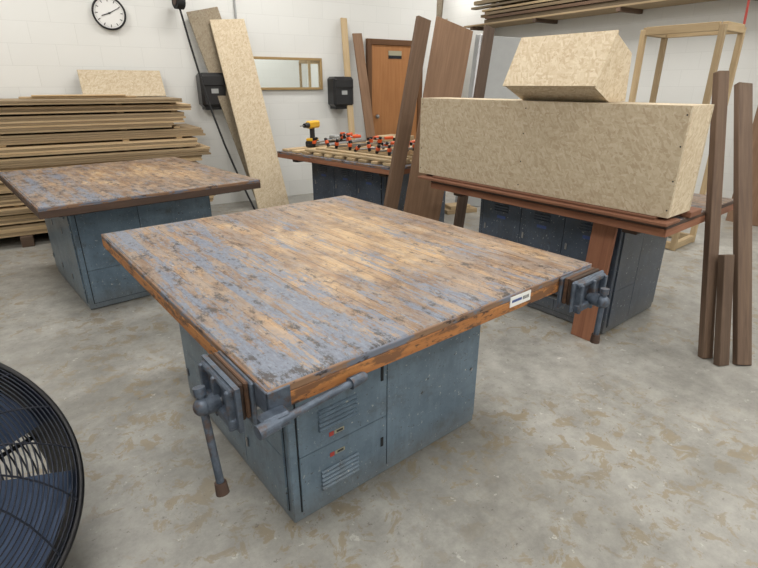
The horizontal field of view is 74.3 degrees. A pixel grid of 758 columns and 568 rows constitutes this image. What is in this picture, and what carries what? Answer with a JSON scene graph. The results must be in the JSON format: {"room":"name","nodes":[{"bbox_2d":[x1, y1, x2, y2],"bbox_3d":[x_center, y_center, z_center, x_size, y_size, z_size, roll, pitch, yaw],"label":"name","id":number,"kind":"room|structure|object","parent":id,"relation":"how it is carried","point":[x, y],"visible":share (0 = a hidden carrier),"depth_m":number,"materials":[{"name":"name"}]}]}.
{"room":"woodworking shop","nodes":[
{"label":"woodworking shop","id":0,"kind":"room"},
{"bbox_2d":[0,0,436,204],"bbox_3d":[-2.670,-2.595,5.491,8.120,3.600,0.201,-13,25,-29],"label":"wall","id":1,"kind":"structure","parent":0,"point":[44,44],"depth_m":5.89,"materials":[{"name":"white paint"}]},
{"bbox_2d":[91,0,125,29],"bbox_3d":[-2.792,-2.801,5.171,0.320,0.320,0.039,-13,25,-29],"label":"wall clock","id":2,"kind":"object","parent":1,"relation":"attached to","point":[109,14],"visible":1,"depth_m":5.17,"materials":[{"name":"white paint"}]},
{"bbox_2d":[196,73,225,109],"bbox_3d":[-1.943,-2.249,5.839,0.300,0.400,0.235,-13,25,-29],"label":"paper towel dispenser","id":3,"kind":"object","parent":1,"relation":"attached to","point":[214,83],"visible":0.76,"depth_m":5.75,"materials":[{"name":"black plastic"}]},
{"bbox_2d":[233,0,236,18],"bbox_3d":[-1.661,-3.349,5.706,0.100,1.960,0.050,-13,25,-29],"label":"conduit","id":4,"kind":"object","parent":1,"relation":"attached to","point":[234,2],"visible":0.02,"depth_m":5.77,"materials":[{"name":"metal"}]},
{"bbox_2d":[253,56,322,89],"bbox_3d":[-1.182,-2.655,6.316,1.020,0.380,0.036,-13,25,-30],"label":"window","id":5,"kind":"structure","parent":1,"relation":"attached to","point":[274,73],"depth_m":6.34,"materials":[{"name":"clear glass"}]},
{"bbox_2d":[327,77,353,108],"bbox_3d":[-0.510,-2.554,6.681,0.300,0.400,0.235,-13,25,-29],"label":"paper towel dispenser","id":6,"kind":"object","parent":1,"relation":"attached to","point":[340,89],"visible":0.98,"depth_m":6.59,"materials":[{"name":"black plastic"}]},
{"bbox_2d":[366,38,422,139],"bbox_3d":[0.246,-2.459,7.307,0.940,2.000,0.110,-13,25,-29],"label":"door","id":7,"kind":"structure","parent":1,"relation":"in","point":[386,59],"depth_m":7.10,"materials":[{"name":"brown wood"}]},
{"bbox_2d":[0,191,757,567],"bbox_3d":[-0.241,-0.127,4.303,10.500,0.100,12.600,-13,25,-29],"label":"floor","id":8,"kind":"structure","parent":0,"point":[632,448],"depth_m":2.07,"materials":[{"name":"concrete"}]},
{"bbox_2d":[0,362,84,567],"bbox_3d":[-1.347,0.625,1.319,0.862,0.840,0.959,11,24,26],"label":"fan","id":9,"kind":"object","parent":8,"relation":"on","point":[40,515],"visible":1,"depth_m":1.53,"materials":[{"name":"black metal"}]},
{"bbox_2d":[0,97,214,247],"bbox_3d":[-3.768,-1.014,4.639,4.198,1.298,0.834,-13,25,-29],"label":"stack","id":10,"kind":"object","parent":8,"relation":"on","point":[34,133],"visible":0.55,"depth_m":4.73,"materials":[{"name":"beige wood"}]},
{"bbox_2d":[18,94,136,98],"bbox_3d":[-2.925,-1.836,4.893,1.000,0.035,0.150,-13,25,-29],"label":"boards","id":11,"kind":"object","parent":10,"relation":"on","point":[74,96],"visible":1,"depth_m":4.84,"materials":[{"name":"beige wood"}]},
{"bbox_2d":[77,70,165,96],"bbox_3d":[-2.724,-2.135,5.321,0.800,0.263,0.186,-13,25,-29],"label":"board","id":12,"kind":"object","parent":10,"relation":"on","point":[139,83],"visible":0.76,"depth_m":5.32,"materials":[{"name":"beige wood"}]},
{"bbox_2d":[0,157,260,309],"bbox_3d":[-1.922,-0.451,3.914,1.382,0.790,1.642,-18,28,-38],"label":"workbench","id":13,"kind":"object","parent":8,"relation":"on","point":[78,204],"visible":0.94,"depth_m":3.43,"materials":[{"name":"brown wood"}]},
{"bbox_2d":[186,7,254,196],"bbox_3d":[-1.665,-2.036,5.953,0.896,2.259,0.223,1,22,3],"label":"board panel","id":14,"kind":"object","parent":8,"relation":"on","point":[198,19],"visible":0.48,"depth_m":5.67,"materials":[{"name":"beige wood"}]},
{"bbox_2d":[209,19,288,208],"bbox_3d":[-1.503,-1.964,5.893,0.712,2.127,0.385,17,27,36],"label":"board panel","id":15,"kind":"object","parent":8,"relation":"on","point":[231,38],"visible":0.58,"depth_m":5.86,"materials":[{"name":"beige wood"}]},
{"bbox_2d":[340,18,354,139],"bbox_3d":[-0.389,-2.350,6.737,0.091,2.223,0.315,-11,24,-26],"label":"board","id":16,"kind":"object","parent":8,"relation":"on","point":[344,29],"visible":0.58,"depth_m":6.57,"materials":[{"name":"beige wood"}]},
{"bbox_2d":[101,195,609,522],"bbox_3d":[-0.231,0.245,2.175,1.502,0.790,1.790,-17,27,-36],"label":"workbench","id":17,"kind":"object","parent":8,"relation":"on","point":[332,341],"visible":1,"depth_m":1.77,"materials":[{"name":"brown wood"}]},
{"bbox_2d":[277,151,445,222],"bbox_3d":[0.020,-0.977,5.230,1.642,0.790,1.382,20,29,40],"label":"workbench","id":18,"kind":"object","parent":8,"relation":"on","point":[331,177],"visible":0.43,"depth_m":4.74,"materials":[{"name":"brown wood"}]},
{"bbox_2d":[282,134,414,166],"bbox_3d":[-0.067,-1.376,4.974,1.530,0.139,1.080,20,29,40],"label":"boards","id":19,"kind":"object","parent":18,"relation":"on","point":[363,156],"visible":0.34,"depth_m":4.69,"materials":[{"name":"brown wood"}]},
{"bbox_2d":[300,120,319,146],"bbox_3d":[-0.721,-1.562,5.207,0.092,0.259,0.334,10,24,23],"label":"cordless drill","id":20,"kind":"object","parent":19,"relation":"on","point":[313,124],"visible":0.88,"depth_m":5.21,"materials":[{"name":"yellow plastic"}]},
{"bbox_2d":[312,132,352,144],"bbox_3d":[-0.437,-1.488,5.089,0.068,0.075,0.716,13,25,29],"label":"clamp","id":21,"kind":"object","parent":19,"relation":"on","point":[350,133],"visible":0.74,"depth_m":5.12,"materials":[{"name":"metal"}]},
{"bbox_2d":[327,132,345,142],"bbox_3d":[-0.448,-1.590,5.464,0.160,0.120,0.240,20,29,40],"label":"tray","id":22,"kind":"object","parent":19,"relation":"on","point":[335,136],"visible":0.41,"depth_m":5.40,"materials":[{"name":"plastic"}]},
{"bbox_2d":[312,135,365,146],"bbox_3d":[-0.377,-1.397,4.866,0.616,0.086,0.032,-16,27,-34],"label":"clamp","id":23,"kind":"object","parent":19,"relation":"on","point":[353,136],"visible":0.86,"depth_m":4.90,"materials":[{"name":"metal"}]},
{"bbox_2d":[324,134,361,146],"bbox_3d":[-0.340,-1.393,4.842,0.059,0.082,0.516,16,27,34],"label":"clamp","id":24,"kind":"object","parent":19,"relation":"on","point":[348,137],"visible":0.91,"depth_m":4.85,"materials":[{"name":"metal"}]},
{"bbox_2d":[348,135,378,149],"bbox_3d":[-0.123,-1.337,4.718,0.032,0.086,0.616,11,24,26],"label":"clamp","id":25,"kind":"object","parent":19,"relation":"on","point":[370,139],"visible":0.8,"depth_m":4.71,"materials":[{"name":"metal"}]},
{"bbox_2d":[335,136,392,148],"bbox_3d":[-0.090,-1.328,4.670,0.716,0.085,0.049,-13,25,-29],"label":"clamp","id":26,"kind":"object","parent":19,"relation":"on","point":[379,141],"visible":0.85,"depth_m":4.67,"materials":[{"name":"metal"}]},
{"bbox_2d":[354,141,393,151],"bbox_3d":[-0.006,-1.229,4.458,0.516,0.068,0.075,-18,28,-38],"label":"clamp","id":27,"kind":"object","parent":19,"relation":"on","point":[357,148],"visible":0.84,"depth_m":4.41,"materials":[{"name":"metal"}]},
{"bbox_2d":[367,138,394,151],"bbox_3d":[0.110,-1.288,4.565,0.038,0.086,0.716,14,26,32],"label":"clamp","id":28,"kind":"object","parent":19,"relation":"on","point":[368,142],"visible":0.51,"depth_m":4.33,"materials":[{"name":"metal"}]},
{"bbox_2d":[375,142,414,153],"bbox_3d":[0.233,-1.185,4.321,0.616,0.082,0.059,-14,26,-31],"label":"clamp","id":29,"kind":"object","parent":19,"relation":"on","point":[378,148],"visible":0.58,"depth_m":4.21,"materials":[{"name":"metal"}]},
{"bbox_2d":[387,140,414,155],"bbox_3d":[0.207,-1.185,4.338,0.032,0.086,0.516,12,25,28],"label":"clamp","id":30,"kind":"object","parent":19,"relation":"on","point":[389,150],"visible":0.4,"depth_m":4.14,"materials":[{"name":"metal"}]},
{"bbox_2d":[352,33,374,140],"bbox_3d":[-0.152,-2.313,6.873,0.413,2.060,0.136,16,27,35],"label":"board","id":31,"kind":"object","parent":8,"relation":"on","point":[357,37],"visible":0.58,"depth_m":6.75,"materials":[{"name":"brown wood"}]},
{"bbox_2d":[383,15,430,209],"bbox_3d":[0.165,-1.025,3.882,0.585,1.908,0.060,-20,29,-41],"label":"plank","id":32,"kind":"object","parent":8,"relation":"on","point":[422,25],"visible":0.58,"depth_m":3.80,"materials":[{"name":"brown wood"}]},
{"bbox_2d":[403,16,472,220],"bbox_3d":[0.445,-1.108,4.102,0.156,1.959,0.839,16,27,35],"label":"panel","id":33,"kind":"object","parent":8,"relation":"on","point":[451,42],"visible":0.48,"depth_m":4.01,"materials":[{"name":"brown wood"}]},
{"bbox_2d":[436,0,447,19],"bbox_3d":[0.539,-3.949,9.481,0.237,3.154,2.010,-13,25,-29],"label":"stack","id":34,"kind":"object","parent":8,"relation":"on","point":[439,11],"visible":0.02,"depth_m":8.48,"materials":[{"name":"brown wood"}]},
{"bbox_2d":[445,202,476,214],"bbox_3d":[0.950,-0.924,6.039,0.400,0.090,0.240,-8,23,-19],"label":"pine","id":35,"kind":"object","parent":8,"relation":"on","point":[450,208],"visible":0.56,"depth_m":5.96,"materials":[{"name":"beige wood"}]},
{"bbox_2d":[453,25,494,227],"bbox_3d":[0.780,-1.161,4.248,0.066,1.881,0.522,14,26,32],"label":"plank","id":36,"kind":"object","parent":8,"relation":"on","point":[488,32],"visible":0.42,"depth_m":4.12,"materials":[{"name":"brown wood"}]},
{"bbox_2d":[455,34,520,206],"bbox_3d":[1.350,-1.951,6.104,0.796,2.001,0.514,0,22,0],"label":"panel","id":37,"kind":"object","parent":8,"relation":"on","point":[504,49],"visible":0.36,"depth_m":5.98,"materials":[{"name":"metal"}]},
{"bbox_2d":[431,181,732,333],"bbox_3d":[1.262,-0.268,3.457,0.952,0.790,1.642,-17,27,-36],"label":"workbench","id":38,"kind":"object","parent":8,"relation":"on","point":[639,247],"visible":0.48,"depth_m":3.11,"materials":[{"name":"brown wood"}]},
{"bbox_2d":[418,174,701,226],"bbox_3d":[0.992,-0.585,3.142,0.420,0.031,1.740,-17,27,-36],"label":"pile","id":39,"kind":"object","parent":38,"relation":"on","point":[638,217],"visible":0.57,"depth_m":2.77,"materials":[{"name":"brown wood"}]},
{"bbox_2d":[419,97,714,217],"bbox_3d":[0.949,-0.842,3.044,0.261,0.517,1.760,-17,27,-36],"label":"box","id":40,"kind":"object","parent":39,"relation":"on","point":[637,157],"visible":1,"depth_m":2.71,"materials":[{"name":"beige wood"}]},
{"bbox_2d":[502,30,631,101],"bbox_3d":[1.019,-1.174,2.723,0.352,0.333,0.564,-17,27,-36],"label":"box","id":41,"kind":"object","parent":40,"relation":"on","point":[587,66],"visible":1,"depth_m":2.61,"materials":[{"name":"beige wood"}]},
{"bbox_2d":[571,223,617,340],"bbox_3d":[1.253,-0.017,2.919,0.080,0.725,0.140,-17,27,-36],"label":"board","id":42,"kind":"object","parent":8,"relation":"on","point":[603,237],"visible":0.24,"depth_m":2.87,"materials":[{"name":"brown wood"}]},
{"bbox_2d":[628,21,746,250],"bbox_3d":[2.688,-1.330,4.630,0.465,1.890,0.665,-17,27,-36],"label":"wooden frame","id":43,"kind":"object","parent":8,"relation":"on","point":[679,239],"visible":0.58,"depth_m":4.33,"materials":[{"name":"brown wood"}]},
{"bbox_2d":[698,71,729,358],"bbox_3d":[1.813,-0.348,2.715,0.061,1.500,0.426,-3,22,-6],"label":"wooden plank","id":44,"kind":"object","parent":8,"relation":"on","point":[720,86],"visible":1,"depth_m":2.69,"materials":[{"name":"brown wood"}]},
{"bbox_2d":[713,254,734,365],"bbox_3d":[1.870,0.143,2.712,0.076,0.593,0.220,-1,22,-3],"label":"stud","id":45,"kind":"object","parent":8,"relation":"on","point":[725,275],"visible":1,"depth_m":2.70,"materials":[{"name":"brown wood"}]},
{"bbox_2d":[726,107,757,225],"bbox_3d":[4.175,-1.625,5.220,0.391,2.032,0.617,-13,25,-30],"label":"plywood sheet","id":46,"kind":"object","parent":8,"relation":"on","point":[729,217],"visible":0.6,"depth_m":5.40,"materials":[{"name":"brown wood"}]},
{"bbox_2d":[732,82,752,365],"bbox_3d":[2.030,-0.346,2.791,0.090,1.451,0.731,3,22,6],"label":"wooden plank","id":47,"kind":"object","parent":8,"relation":"on","point":[743,92],"visible":1,"depth_m":2.77,"materials":[{"name":"brown wood"}]},
{"bbox_2d":[442,0,757,198],"bbox_3d":[4.074,-2.890,6.229,0.202,3.600,12.400,-13,25,-29],"label":"wall","id":48,"kind":"structure","parent":0,"point":[687,60],"depth_m":6.44,"materials":[{"name":"white paint"}]},
{"bbox_2d":[464,0,755,30],"bbox_3d":[3.212,-4.078,6.507,0.500,1.000,5.700,-13,25,-29],"label":"rack","id":49,"kind":"object","parent":48,"relation":"attached to","point":[510,12],"visible":0.87,"depth_m":7.39,"materials":[{"name":"brown wood"}]},
{"bbox_3d":[-0.241,-3.562,2.929,10.500,0.100,12.600,-13,25,-29],"label":"ceiling","id":50,"kind":"structure","parent":0,"visible":0},
{"bbox_2d":[172,0,255,209],"bbox_3d":[-1.704,-2.442,5.243,1.235,3.499,0.111,15,26,32],"label":"power cord","id":51,"kind":"object","parent":50,"relation":"hanging from","point":[177,4],"visible":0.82,"depth_m":5.47,"materials":[{"name":"black rubber"}]},
{"bbox_2d":[743,0,749,23],"bbox_3d":[3.183,-2.870,4.106,0.054,2.040,0.064,0,22,0],"label":"air hose","id":52,"kind":"object","parent":50,"relation":"hanging from","point":[748,1],"visible":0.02,"depth_m":4.32,"materials":[{"name":"rubber"}]}
]}

